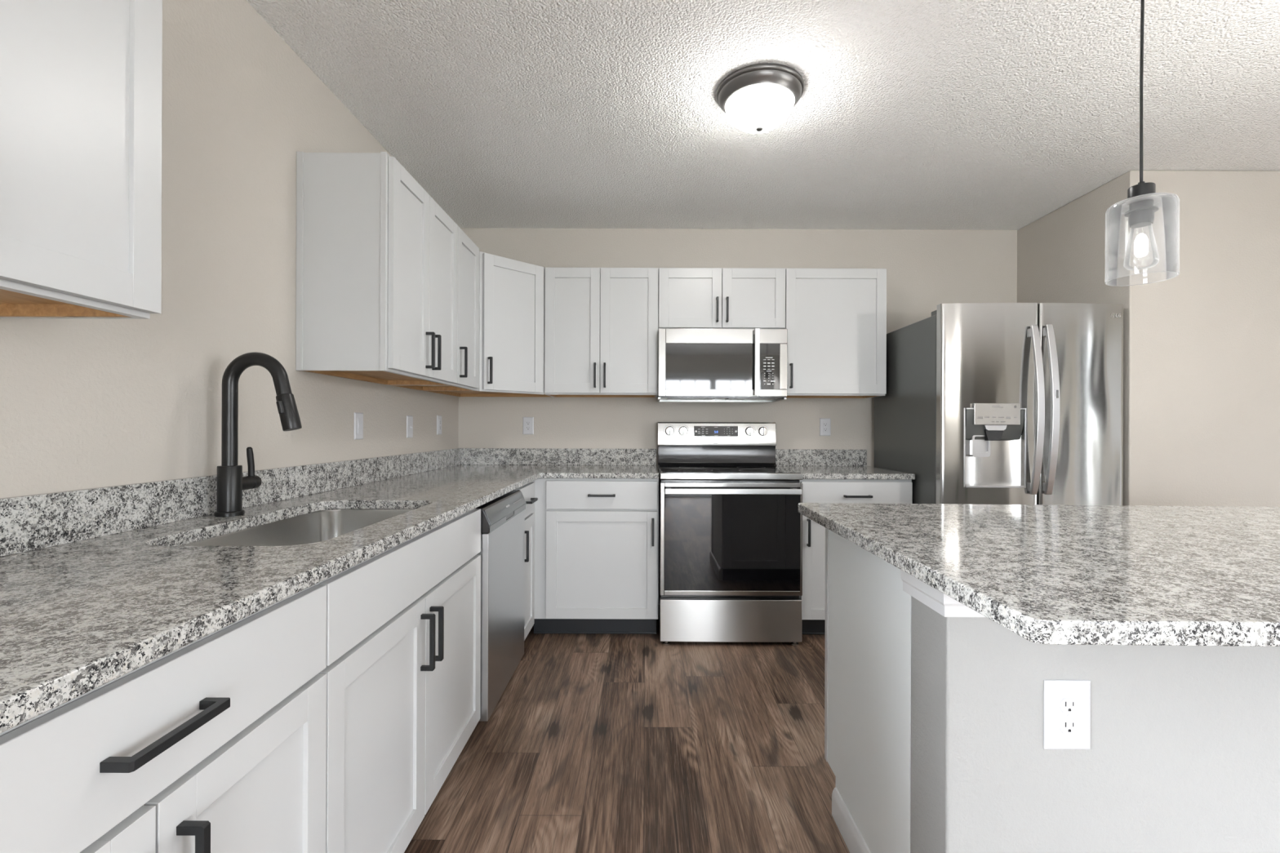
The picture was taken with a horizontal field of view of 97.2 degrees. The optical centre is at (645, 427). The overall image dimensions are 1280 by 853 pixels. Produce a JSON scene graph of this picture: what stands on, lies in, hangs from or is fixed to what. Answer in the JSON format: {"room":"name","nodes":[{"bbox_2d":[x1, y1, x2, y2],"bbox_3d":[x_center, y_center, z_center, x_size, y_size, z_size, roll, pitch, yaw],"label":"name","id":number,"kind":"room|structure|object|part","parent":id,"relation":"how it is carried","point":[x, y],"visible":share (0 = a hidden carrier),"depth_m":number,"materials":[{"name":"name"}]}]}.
{"room":"kitchen","nodes":[
{"label":"kitchen","id":0,"kind":"room"},
{"bbox_2d":[0,0,458,498],"bbox_3d":[-1.296,-0.076,0.147,0.140,2.464,7.374,0,0,0],"label":"wall","id":1,"kind":"structure","parent":0,"point":[86,403],"depth_m":1.59,"materials":[{"name":"beige paint"}]},
{"bbox_2d":[0,0,162,319],"bbox_3d":[-1.039,-0.583,0.660,0.369,0.765,0.756,0,0,0],"label":"upper cabinet","id":2,"kind":"object","parent":1,"relation":"attached to","point":[81,81],"visible":1,"depth_m":0.91,"materials":[{"name":"grey paint"}]},
{"bbox_3d":[-1.076,-0.216,0.659,0.293,0.030,0.730,0,0,0],"label":"panel","id":3,"kind":"part","parent":2,"relation":"part of","materials":[{"name":"brown wood"}]},
{"bbox_3d":[-0.918,-0.582,0.659,0.019,0.765,0.754,0,0,0],"label":"frame","id":4,"kind":"part","parent":2,"relation":"part of","materials":[{"name":"grey paint"}]},
{"bbox_2d":[0,448,656,556],"bbox_3d":[-0.577,0.191,1.972,1.296,0.108,3.443,0,0,0],"label":"backsplash","id":5,"kind":"structure","parent":1,"relation":"attached to","point":[30,522],"depth_m":1.51,"materials":[{"name":"stone"}]},
{"bbox_2d":[354,412,363,439],"bbox_3d":[-1.220,-0.007,2.405,0.010,0.115,0.072,0,0,0],"label":"light switch","id":6,"kind":"object","parent":1,"relation":"attached to","point":[358,417],"visible":1,"depth_m":2.39,"materials":[{"name":"grey plastic"}]},
{"bbox_2d":[295,151,457,385],"bbox_3d":[-1.039,-0.584,2.321,0.369,0.767,0.695,0,0,0],"label":"upper cabinet","id":7,"kind":"object","parent":1,"relation":"attached to","point":[377,255],"visible":1,"depth_m":1.98,"materials":[{"name":"grey paint"}]},
{"bbox_3d":[-1.076,-0.216,2.323,0.293,0.030,0.666,0,0,0],"label":"panel","id":8,"kind":"part","parent":7,"relation":"part of","materials":[{"name":"brown wood"}]},
{"bbox_3d":[-0.899,-0.583,2.154,0.018,0.747,0.332,0,0,0],"label":"door","id":9,"kind":"part","parent":7,"relation":"part of","materials":[{"name":"grey paint"}]},
{"bbox_3d":[-0.918,-0.582,2.323,0.019,0.765,0.690,0,0,0],"label":"frame","id":10,"kind":"part","parent":7,"relation":"part of","materials":[{"name":"grey paint"}]},
{"bbox_3d":[-0.873,-0.314,2.288,0.035,0.147,0.012,0,0,0],"label":"handle","id":11,"kind":"part","parent":7,"relation":"part of","materials":[{"name":"black metal"}]},
{"bbox_3d":[-0.873,-0.314,2.356,0.035,0.147,0.012,0,0,0],"label":"handle","id":12,"kind":"part","parent":7,"relation":"part of","materials":[{"name":"black metal"}]},
{"bbox_3d":[-0.899,-0.583,2.495,0.018,0.747,0.343,0,0,0],"label":"door","id":13,"kind":"part","parent":7,"relation":"part of","materials":[{"name":"grey paint"}]},
{"bbox_2d":[406,415,413,437],"bbox_3d":[-1.217,-0.005,2.925,0.017,0.115,0.072,0,0,0],"label":"light switch","id":14,"kind":"object","parent":1,"relation":"attached to","point":[409,418],"visible":1,"depth_m":2.92,"materials":[{"name":"grey plastic"}]},
{"bbox_2d":[391,226,479,391],"bbox_3d":[-1.039,-0.583,2.876,0.369,0.765,0.414,0,0,0],"label":"upper cabinet","id":15,"kind":"object","parent":1,"relation":"attached to","point":[468,279],"visible":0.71,"depth_m":2.87,"materials":[{"name":"grey paint"}]},
{"bbox_3d":[-1.076,-0.216,2.876,0.293,0.030,0.390,0,0,0],"label":"panel","id":16,"kind":"part","parent":15,"relation":"part of","materials":[{"name":"brown wood"}]},
{"bbox_3d":[-0.873,-0.314,2.705,0.035,0.147,0.012,0,0,0],"label":"handle","id":17,"kind":"part","parent":15,"relation":"part of","materials":[{"name":"black metal"}]},
{"bbox_3d":[-0.918,-0.582,2.876,0.019,0.765,0.414,0,0,0],"label":"frame","id":18,"kind":"part","parent":15,"relation":"part of","materials":[{"name":"grey paint"}]},
{"bbox_3d":[-0.899,-0.583,2.842,0.018,0.747,0.340,0,0,0],"label":"door","id":19,"kind":"part","parent":15,"relation":"part of","materials":[{"name":"grey paint"}]},
{"bbox_2d":[436,415,441,435],"bbox_3d":[-1.221,-0.016,3.345,0.008,0.115,0.072,0,0,0],"label":"wall outlet","id":20,"kind":"object","parent":1,"relation":"attached to","point":[438,417],"visible":1,"depth_m":3.33,"materials":[{"name":"grey plastic"}]},
{"bbox_2d":[439,419,441,431],"bbox_3d":[-1.219,-0.016,3.345,0.003,0.067,0.033,0,0,0],"label":"receptacle","id":21,"kind":"object","parent":20,"relation":"attached to","point":[440,420],"depth_m":3.35,"materials":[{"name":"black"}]},
{"bbox_2d":[404,615,849,852],"bbox_3d":[1.983,1.218,0.147,6.706,0.100,7.374,0,0,0],"label":"floor","id":22,"kind":"structure","parent":0,"point":[593,743],"depth_m":1.98,"materials":[{"name":"brown wood"}]},
{"bbox_2d":[0,583,326,852],"bbox_3d":[-0.891,0.715,0.680,0.674,0.882,0.724,0,0,0],"label":"base cabinet","id":23,"kind":"object","parent":22,"relation":"on","point":[217,743],"visible":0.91,"depth_m":0.72,"materials":[{"name":"grey paint"}]},
{"bbox_3d":[-0.598,0.747,0.499,0.018,0.586,0.356,0,0,0],"label":"door","id":24,"kind":"part","parent":23,"relation":"part of","materials":[{"name":"grey paint"}]},
{"bbox_3d":[-0.570,0.366,0.680,0.035,0.012,0.147,0,0,0],"label":"handle","id":25,"kind":"part","parent":23,"relation":"part of","materials":[{"name":"black metal"}]},
{"bbox_3d":[-0.571,0.574,0.712,0.035,0.147,0.012,0,0,0],"label":"handle","id":26,"kind":"part","parent":23,"relation":"part of","materials":[{"name":"black metal"}]},
{"bbox_3d":[-0.598,0.747,0.861,0.018,0.586,0.358,0,0,0],"label":"door","id":27,"kind":"part","parent":23,"relation":"part of","materials":[{"name":"grey paint"}]},
{"bbox_2d":[316,508,480,852],"bbox_3d":[-0.891,0.715,1.530,0.674,0.882,0.974,0,0,0],"label":"base cabinet","id":28,"kind":"object","parent":22,"relation":"on","point":[402,670],"visible":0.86,"depth_m":1.36,"materials":[{"name":"grey paint"}]},
{"bbox_2d":[0,448,658,733],"bbox_3d":[-0.576,0.206,1.972,1.300,0.138,3.443,0,0,0],"label":"countertop","id":29,"kind":"structure","parent":28,"relation":"on","point":[98,585],"depth_m":1.10,"materials":[{"name":"stone"}]},
{"bbox_2d":[213,351,302,516],"bbox_3d":[-1.069,0.017,1.596,0.229,0.451,0.140,0,0,0],"label":"faucet","id":30,"kind":"object","parent":29,"relation":"on","point":[231,483],"visible":1,"depth_m":1.54,"materials":[{"name":"black metal"}]},
{"bbox_3d":[-1.150,0.101,1.642,0.017,0.091,0.025,0,0,0],"label":"lever","id":31,"kind":"part","parent":30,"relation":"part of","materials":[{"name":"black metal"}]},
{"bbox_3d":[-1.074,-0.048,1.560,0.188,0.321,0.037,0,0,0],"label":"spout","id":32,"kind":"part","parent":30,"relation":"part of","materials":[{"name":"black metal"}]},
{"bbox_2d":[180,509,413,546],"bbox_3d":[-0.882,0.368,1.525,0.422,0.188,0.760,0,0,0],"label":"sink","id":33,"kind":"object","parent":29,"relation":"in","point":[323,525],"visible":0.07,"depth_m":1.78,"materials":[{"name":"silver metal"}]},
{"bbox_3d":[-0.598,0.747,1.277,0.018,0.586,0.462,0,0,0],"label":"door","id":34,"kind":"part","parent":28,"relation":"part of","materials":[{"name":"grey paint"}]},
{"bbox_3d":[-0.618,0.661,1.530,0.019,0.772,0.974,0,0,0],"label":"frame","id":35,"kind":"part","parent":28,"relation":"part of","materials":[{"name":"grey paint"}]},
{"bbox_3d":[-0.597,0.366,1.530,0.018,0.154,0.968,0,0,0],"label":"drawer","id":36,"kind":"part","parent":28,"relation":"part of","materials":[{"name":"grey paint"}]},
{"bbox_3d":[-0.571,0.564,1.480,0.035,0.147,0.012,0,0,0],"label":"handle","id":37,"kind":"part","parent":28,"relation":"part of","materials":[{"name":"black metal"}]},
{"bbox_3d":[-0.571,0.564,1.542,0.035,0.147,0.012,0,0,0],"label":"handle","id":38,"kind":"part","parent":28,"relation":"part of","materials":[{"name":"black metal"}]},
{"bbox_3d":[-0.598,0.747,1.763,0.018,0.586,0.501,0,0,0],"label":"door","id":39,"kind":"part","parent":28,"relation":"part of","materials":[{"name":"grey paint"}]},
{"bbox_2d":[475,489,525,721],"bbox_3d":[-0.863,0.723,2.328,0.611,0.866,0.612,0,0,0],"label":"dishwasher","id":40,"kind":"object","parent":22,"relation":"on","point":[502,553],"visible":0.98,"depth_m":2.20,"materials":[{"name":"silver metal"}]},
{"bbox_3d":[-0.584,0.335,2.328,0.052,0.089,0.612,0,0,0],"label":"control panel","id":41,"kind":"part","parent":40,"relation":"part of","materials":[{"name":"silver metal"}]},
{"bbox_2d":[515,480,537,640],"bbox_3d":[-0.891,0.715,2.864,0.674,0.882,0.438,0,0,0],"label":"base cabinet","id":42,"kind":"object","parent":22,"relation":"on","point":[527,491],"visible":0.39,"depth_m":2.88,"materials":[{"name":"grey paint"}]},
{"bbox_3d":[-0.597,0.366,2.819,0.018,0.154,0.342,0,0,0],"label":"drawer","id":43,"kind":"part","parent":42,"relation":"part of","materials":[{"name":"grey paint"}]},
{"bbox_3d":[-0.571,0.564,2.675,0.035,0.147,0.012,0,0,0],"label":"handle","id":44,"kind":"part","parent":42,"relation":"part of","materials":[{"name":"black metal"}]},
{"bbox_3d":[-0.598,0.747,2.819,0.018,0.586,0.342,0,0,0],"label":"door","id":45,"kind":"part","parent":42,"relation":"part of","materials":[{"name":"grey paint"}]},
{"bbox_3d":[-0.570,0.366,2.819,0.035,0.012,0.147,0,0,0],"label":"handle","id":46,"kind":"part","parent":42,"relation":"part of","materials":[{"name":"black metal"}]},
{"bbox_2d":[533,478,658,634],"bbox_3d":[-0.279,0.717,3.361,0.699,0.882,0.664,0,0,0],"label":"base cabinet","id":47,"kind":"object","parent":22,"relation":"on","point":[597,540],"visible":0.86,"depth_m":3.07,"materials":[{"name":"grey paint"}]},
{"bbox_3d":[-0.239,0.748,3.073,0.606,0.586,0.018,0,0,0],"label":"door","id":48,"kind":"part","parent":47,"relation":"part of","materials":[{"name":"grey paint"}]},
{"bbox_3d":[-0.238,0.367,3.047,0.147,0.012,0.035,0,0,0],"label":"handle","id":49,"kind":"part","parent":47,"relation":"part of","materials":[{"name":"black metal"}]},
{"bbox_3d":[-0.238,0.367,3.073,0.606,0.154,0.018,0,0,0],"label":"drawer","id":50,"kind":"part","parent":47,"relation":"part of","materials":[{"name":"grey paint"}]},
{"bbox_3d":[0.041,0.566,3.047,0.012,0.147,0.035,0,0,0],"label":"handle","id":51,"kind":"part","parent":47,"relation":"part of","materials":[{"name":"black metal"}]},
{"bbox_2d":[657,422,803,646],"bbox_3d":[0.455,0.563,3.308,0.760,1.196,0.735,0,0,0],"label":"range","id":52,"kind":"object","parent":22,"relation":"on","point":[731,522],"visible":1,"depth_m":2.99,"materials":[{"name":"silver metal"}]},
{"bbox_3d":[0.154,0.022,3.592,0.059,0.059,0.026,0,0,0],"label":"knob","id":53,"kind":"part","parent":52,"relation":"part of","materials":[{"name":"silver metal"}]},
{"bbox_3d":[0.240,0.022,3.592,0.059,0.059,0.026,0,0,0],"label":"knob","id":54,"kind":"part","parent":52,"relation":"part of","materials":[{"name":"silver metal"}]},
{"bbox_3d":[0.455,0.041,3.635,0.758,0.151,0.081,0,0,0],"label":"control panel","id":55,"kind":"part","parent":52,"relation":"part of","materials":[{"name":"silver metal"}]},
{"bbox_2d":[657,465,803,479],"bbox_3d":[0.457,0.258,3.282,0.758,0.036,0.586,0,0,0],"label":"cooktop","id":56,"kind":"object","parent":52,"relation":"in","point":[665,472],"depth_m":3.01,"materials":[{"name":"black glass"}]},
{"bbox_3d":[0.454,1.027,3.010,0.754,0.223,0.046,0,0,0],"label":"storage drawer","id":57,"kind":"part","parent":52,"relation":"part of","materials":[{"name":"silver metal"}]},
{"bbox_3d":[0.455,0.593,3.011,0.754,0.597,0.045,0,0,0],"label":"oven door","id":58,"kind":"part","parent":52,"relation":"part of","materials":[{"name":"black glass"}]},
{"bbox_3d":[0.460,0.591,3.011,0.722,0.551,0.038,0,0,0],"label":"oven glass","id":59,"kind":"part","parent":52,"relation":"part of","materials":[{"name":"black glass"}]},
{"bbox_3d":[0.458,0.335,2.966,0.716,0.030,0.053,0,0,0],"label":"door handle","id":60,"kind":"part","parent":52,"relation":"part of","materials":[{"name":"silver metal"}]},
{"bbox_3d":[0.665,0.024,3.592,0.059,0.059,0.026,0,0,0],"label":"knob","id":61,"kind":"part","parent":52,"relation":"part of","materials":[{"name":"silver metal"}]},
{"bbox_3d":[0.749,0.024,3.592,0.059,0.059,0.026,0,0,0],"label":"knob","id":62,"kind":"part","parent":52,"relation":"part of","materials":[{"name":"silver metal"}]},
{"bbox_2d":[799,479,912,635],"bbox_3d":[1.147,0.722,3.361,0.614,0.882,0.664,0,0,0],"label":"base cabinet","id":63,"kind":"object","parent":22,"relation":"on","point":[814,491],"visible":0.36,"depth_m":3.06,"materials":[{"name":"grey paint"}]},
{"bbox_3d":[0.882,0.569,3.047,0.012,0.147,0.035,0,0,0],"label":"handle","id":64,"kind":"part","parent":63,"relation":"part of","materials":[{"name":"black metal"}]},
{"bbox_3d":[1.148,0.753,3.073,0.601,0.586,0.018,0,0,0],"label":"door","id":65,"kind":"part","parent":63,"relation":"part of","materials":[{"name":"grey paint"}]},
{"bbox_2d":[775,448,915,479],"bbox_3d":[1.150,0.212,3.373,0.620,0.138,0.641,0,0,0],"label":"countertop","id":66,"kind":"structure","parent":63,"relation":"on","point":[813,464],"depth_m":3.67,"materials":[{"name":"stone"}]},
{"bbox_3d":[1.149,0.372,3.073,0.601,0.154,0.018,0,0,0],"label":"drawer","id":67,"kind":"part","parent":63,"relation":"part of","materials":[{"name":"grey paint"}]},
{"bbox_3d":[1.149,0.372,3.047,0.147,0.012,0.035,0,0,0],"label":"handle","id":68,"kind":"part","parent":63,"relation":"part of","materials":[{"name":"black metal"}]},
{"bbox_2d":[824,528,911,852],"bbox_3d":[1.034,0.723,1.534,0.930,0.884,0.623,0,0,0],"label":"base cabinet","id":69,"kind":"object","parent":22,"relation":"on","point":[868,660],"visible":0.14,"depth_m":1.44,"materials":[{"name":"white wood"}]},
{"bbox_3d":[0.805,0.670,1.801,0.459,0.749,0.018,0,0,0],"label":"door","id":70,"kind":"part","parent":69,"relation":"part of","materials":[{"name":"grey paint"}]},
{"bbox_3d":[1.035,0.666,1.781,0.930,0.772,0.020,0,0,0],"label":"frame","id":71,"kind":"part","parent":69,"relation":"part of","materials":[{"name":"grey paint"}]},
{"bbox_2d":[798,502,1279,646],"bbox_3d":[1.483,0.266,1.270,1.973,0.032,1.160,0,0,0],"label":"countertop","id":72,"kind":"structure","parent":69,"relation":"on","point":[1048,575],"depth_m":1.02,"materials":[{"name":"stone"}]},
{"bbox_2d":[874,302,1123,505],"bbox_3d":[1.931,0.274,3.180,0.918,1.786,0.919,0,0,0],"label":"refrigerator","id":73,"kind":"object","parent":22,"relation":"on","point":[984,403],"visible":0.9,"depth_m":2.81,"materials":[{"name":"grey metal"}]},
{"bbox_3d":[1.711,-0.071,2.828,0.472,1.096,0.066,0,0,0],"label":"door","id":74,"kind":"part","parent":73,"relation":"part of","materials":[{"name":"silver metal"}]},
{"bbox_3d":[1.734,0.038,2.822,0.093,0.054,0.039,0,0,0],"label":"water spout","id":75,"kind":"part","parent":73,"relation":"part of","materials":[{"name":"black plastic"}]},
{"bbox_3d":[1.735,0.101,2.803,0.302,0.396,0.021,0,0,0],"label":"dispenser frame","id":76,"kind":"part","parent":73,"relation":"part of","materials":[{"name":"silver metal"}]},
{"bbox_3d":[1.737,-0.066,2.795,0.228,0.106,0.022,0,0,0],"label":"dispenser panel","id":77,"kind":"part","parent":73,"relation":"part of","materials":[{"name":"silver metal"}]},
{"bbox_3d":[1.911,-0.088,2.761,0.036,0.834,0.080,0,0,0],"label":"door handle","id":78,"kind":"part","parent":73,"relation":"part of","materials":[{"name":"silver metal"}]},
{"bbox_3d":[1.984,-0.089,2.761,0.036,0.838,0.080,0,0,0],"label":"door handle","id":79,"kind":"part","parent":73,"relation":"part of","materials":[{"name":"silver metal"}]},
{"bbox_3d":[2.171,-0.070,2.828,0.436,1.096,0.066,0,0,0],"label":"door","id":80,"kind":"part","parent":73,"relation":"part of","materials":[{"name":"silver metal"}]},
{"bbox_2d":[458,227,1017,468],"bbox_3d":[0.602,-0.069,3.764,3.656,2.464,0.140,0,0,0],"label":"wall","id":81,"kind":"structure","parent":0,"point":[926,268],"depth_m":3.69,"materials":[{"name":"beige paint"}]},
{"bbox_2d":[426,251,550,396],"bbox_3d":[-0.914,-0.582,3.383,0.618,0.765,0.619,0,0,0],"label":"upper cabinet","id":82,"kind":"object","parent":81,"relation":"attached to","point":[512,292],"visible":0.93,"depth_m":3.22,"materials":[{"name":"grey paint"}]},
{"bbox_3d":[-0.919,-0.215,3.393,0.604,0.028,0.594,0,0,0],"label":"panel","id":83,"kind":"part","parent":82,"relation":"part of","materials":[{"name":"brown wood"}]},
{"bbox_3d":[-0.852,-0.314,3.090,0.035,0.147,0.012,0,0,45],"label":"handle","id":84,"kind":"part","parent":82,"relation":"part of","materials":[{"name":"black metal"}]},
{"bbox_3d":[-0.763,-0.582,3.242,0.019,0.765,0.429,0,0,45],"label":"frame","id":85,"kind":"part","parent":82,"relation":"part of","materials":[{"name":"grey paint"}]},
{"bbox_3d":[-0.751,-0.583,3.227,0.018,0.747,0.389,0,0,45],"label":"door","id":86,"kind":"part","parent":82,"relation":"part of","materials":[{"name":"grey paint"}]},
{"bbox_2d":[522,417,533,434],"bbox_3d":[-0.768,-0.012,3.689,0.072,0.115,0.008,0,0,0],"label":"wall outlet","id":87,"kind":"object","parent":81,"relation":"attached to","point":[528,422],"visible":1,"depth_m":3.69,"materials":[{"name":"grey plastic"}]},
{"bbox_2d":[525,420,530,431],"bbox_3d":[-0.768,-0.012,3.687,0.033,0.067,0.003,0,0,0],"label":"receptacle","id":88,"kind":"object","parent":87,"relation":"attached to","point":[527,422],"depth_m":3.69,"materials":[{"name":"white plastic"}]},
{"bbox_2d":[544,266,658,397],"bbox_3d":[-0.264,-0.580,3.514,0.680,0.765,0.359,0,0,0],"label":"upper cabinet","id":89,"kind":"object","parent":81,"relation":"attached to","point":[601,324],"visible":1,"depth_m":3.38,"materials":[{"name":"grey paint"}]},
{"bbox_3d":[-0.438,-0.581,3.378,0.328,0.747,0.018,0,0,0],"label":"door","id":90,"kind":"part","parent":89,"relation":"part of","materials":[{"name":"grey paint"}]},
{"bbox_3d":[-0.301,-0.312,3.352,0.012,0.147,0.035,0,0,0],"label":"handle","id":91,"kind":"part","parent":89,"relation":"part of","materials":[{"name":"black metal"}]},
{"bbox_3d":[-0.265,-0.213,3.550,0.656,0.030,0.283,0,0,0],"label":"panel","id":92,"kind":"part","parent":89,"relation":"part of","materials":[{"name":"brown wood"}]},
{"bbox_3d":[-0.243,-0.312,3.352,0.012,0.147,0.035,0,0,0],"label":"handle","id":93,"kind":"part","parent":89,"relation":"part of","materials":[{"name":"black metal"}]},
{"bbox_3d":[-0.099,-0.580,3.378,0.344,0.747,0.018,0,0,0],"label":"door","id":94,"kind":"part","parent":89,"relation":"part of","materials":[{"name":"grey paint"}]},
{"bbox_2d":[657,267,785,332],"bbox_3d":[0.457,-0.774,3.514,0.760,0.372,0.359,0,0,0],"label":"upper cabinet","id":95,"kind":"object","parent":81,"relation":"attached to","point":[710,298],"visible":0.9,"depth_m":3.37,"materials":[{"name":"grey paint"}]},
{"bbox_3d":[0.268,-0.775,3.378,0.375,0.354,0.018,0,0,0],"label":"door","id":96,"kind":"part","parent":95,"relation":"part of","materials":[{"name":"grey paint"}]},
{"bbox_3d":[0.427,-0.702,3.352,0.012,0.147,0.035,0,0,0],"label":"handle","id":97,"kind":"part","parent":95,"relation":"part of","materials":[{"name":"black metal"}]},
{"bbox_2d":[657,328,787,402],"bbox_3d":[0.453,-0.373,3.476,0.756,0.415,0.432,0,0,0],"label":"microwave","id":98,"kind":"object","parent":95,"relation":"attached to","point":[695,364],"visible":1,"depth_m":3.30,"materials":[{"name":"silver metal"}]},
{"bbox_3d":[0.646,-0.381,3.282,0.029,0.390,0.044,0,0,0],"label":"door handle","id":99,"kind":"part","parent":98,"relation":"part of","materials":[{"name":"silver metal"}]},
{"bbox_3d":[0.726,-0.358,3.312,0.120,0.270,0.019,0,0,0],"label":"keypad glass","id":100,"kind":"part","parent":98,"relation":"part of","materials":[{"name":"black glass"}]},
{"bbox_3d":[0.748,-0.380,3.311,0.164,0.397,0.022,0,0,0],"label":"control panel","id":101,"kind":"part","parent":98,"relation":"part of","materials":[{"name":"silver metal"}]},
{"bbox_3d":[0.486,-0.702,3.352,0.012,0.147,0.035,0,0,0],"label":"handle","id":102,"kind":"part","parent":95,"relation":"part of","materials":[{"name":"black metal"}]},
{"bbox_3d":[0.647,-0.774,3.378,0.375,0.354,0.018,0,0,0],"label":"door","id":103,"kind":"part","parent":95,"relation":"part of","materials":[{"name":"grey paint"}]},
{"bbox_2d":[775,448,866,466],"bbox_3d":[1.142,0.197,3.683,0.601,0.108,0.019,0,0,0],"label":"backsplash","id":104,"kind":"structure","parent":81,"relation":"attached to","point":[784,457],"depth_m":3.67,"materials":[{"name":"stone"}]},
{"bbox_2d":[819,417,831,435],"bbox_3d":[1.176,-0.003,3.689,0.072,0.115,0.008,0,0,0],"label":"wall outlet","id":105,"kind":"object","parent":81,"relation":"attached to","point":[824,423],"visible":1,"depth_m":3.69,"materials":[{"name":"grey plastic"}]},
{"bbox_2d":[822,422,827,431],"bbox_3d":[1.176,-0.003,3.687,0.033,0.067,0.003,0,0,0],"label":"receptacle","id":106,"kind":"object","parent":105,"relation":"attached to","point":[824,424],"depth_m":3.69,"materials":[{"name":"white plastic"}]},
{"bbox_2d":[784,267,886,398],"bbox_3d":[1.139,-0.575,3.514,0.605,0.765,0.359,0,0,0],"label":"upper cabinet","id":107,"kind":"object","parent":81,"relation":"attached to","point":[836,318],"visible":0.88,"depth_m":3.38,"materials":[{"name":"grey paint"}]},
{"bbox_3d":[0.866,-0.308,3.352,0.012,0.147,0.035,0,0,0],"label":"handle","id":108,"kind":"part","parent":107,"relation":"part of","materials":[{"name":"black metal"}]},
{"bbox_3d":[1.138,-0.208,3.550,0.581,0.030,0.283,0,0,0],"label":"panel","id":109,"kind":"part","parent":107,"relation":"part of","materials":[{"name":"brown wood"}]},
{"bbox_2d":[246,0,1279,230],"bbox_3d":[1.992,-1.346,0.147,6.706,0.100,7.374,0,0,0],"label":"ceiling","id":110,"kind":"structure","parent":0,"point":[908,114],"depth_m":2.26,"materials":[{"name":"white paint"}]},
{"bbox_2d":[715,62,804,133],"bbox_3d":[0.439,-1.223,2.175,0.332,0.156,0.332,0,0,0],"label":"ceiling light","id":111,"kind":"object","parent":110,"relation":"attached to","point":[757,98],"visible":1,"depth_m":2.08,"materials":[{"name":"white glass"}]},
{"bbox_3d":[0.439,-1.205,2.175,0.262,0.096,0.262,0,0,0],"label":"lamp shade","id":112,"kind":"part","parent":111,"relation":"part of","materials":[{"name":"white glass"}]},
{"bbox_2d":[1105,0,1179,286],"bbox_3d":[1.144,-0.820,1.300,0.129,0.957,0.129,0,0,0],"label":"pendant light","id":113,"kind":"object","parent":110,"relation":"hanging from","point":[1140,211],"visible":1,"depth_m":1.29,"materials":[{"name":"clear glass"}]},
{"bbox_3d":[1.143,-0.421,1.300,0.063,0.108,0.063,0,0,0],"label":"bulb","id":114,"kind":"part","parent":113,"relation":"part of","materials":[{"name":"clear glass"}]},
{"bbox_2d":[1124,181,1159,227],"bbox_3d":[1.143,-0.516,1.300,0.060,0.098,0.060,0,0,0],"label":"socket","id":115,"kind":"object","parent":113,"relation":"attached to","point":[1140,213],"depth_m":1.28,"materials":[{"name":"black metal"}]},
{"bbox_3d":[1.145,-0.918,1.300,0.009,0.722,0.006,0,0,0],"label":"cord","id":116,"kind":"part","parent":113,"relation":"part of","materials":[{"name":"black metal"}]},
{"bbox_3d":[1.143,-0.430,1.300,0.129,0.177,0.129,0,0,0],"label":"lamp shade","id":117,"kind":"part","parent":113,"relation":"part of","materials":[{"name":"clear glass"}]},
{"bbox_2d":[831,787,871,852],"bbox_3d":[1.487,1.123,1.375,1.858,0.084,0.631,0,0,0],"label":"baseboard","id":118,"kind":"structure","parent":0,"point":[848,829],"depth_m":1.57,"materials":[{"name":"white paint"}]},
{"bbox_2d":[910,595,1279,852],"bbox_3d":[1.495,0.724,1.147,1.845,0.884,0.150,0,0,0],"label":"wall","id":119,"kind":"structure","parent":0,"point":[1184,754],"depth_m":1.07,"materials":[{"name":"paint"}]},
{"bbox_2d":[900,569,985,617],"bbox_3d":[1.479,0.321,1.136,1.879,0.078,0.196,0,0,0],"label":"trim","id":120,"kind":"structure","parent":119,"relation":"attached to","point":[939,602],"depth_m":1.09,"materials":[{"name":"white paint"}]},
{"bbox_2d":[1043,680,1090,749],"bbox_3d":[0.800,0.545,1.068,0.088,0.132,0.008,0,0,0],"label":"wall outlet","id":121,"kind":"object","parent":119,"relation":"attached to","point":[1067,703],"visible":1,"depth_m":1.07,"materials":[{"name":"white plastic"}]},
{"bbox_2d":[1059,719,1078,734],"bbox_3d":[0.800,0.565,1.065,0.034,0.028,0.003,0,0,0],"label":"receptacle","id":122,"kind":"object","parent":121,"relation":"attached to","point":[1067,726],"depth_m":1.06,"materials":[{"name":"white plastic"}]},
{"bbox_2d":[1059,697,1078,713],"bbox_3d":[0.800,0.526,1.065,0.034,0.028,0.003,0,0,0],"label":"receptacle","id":123,"kind":"object","parent":121,"relation":"attached to","point":[1067,705],"depth_m":1.06,"materials":[{"name":"white plastic"}]},
{"bbox_2d":[1017,169,1279,506],"bbox_3d":[3.815,-0.058,3.332,2.770,2.464,1.004,0,0,0],"label":"wall","id":124,"kind":"structure","parent":0,"point":[1202,344],"depth_m":2.83,"materials":[{"name":"beige paint"}]}
]}

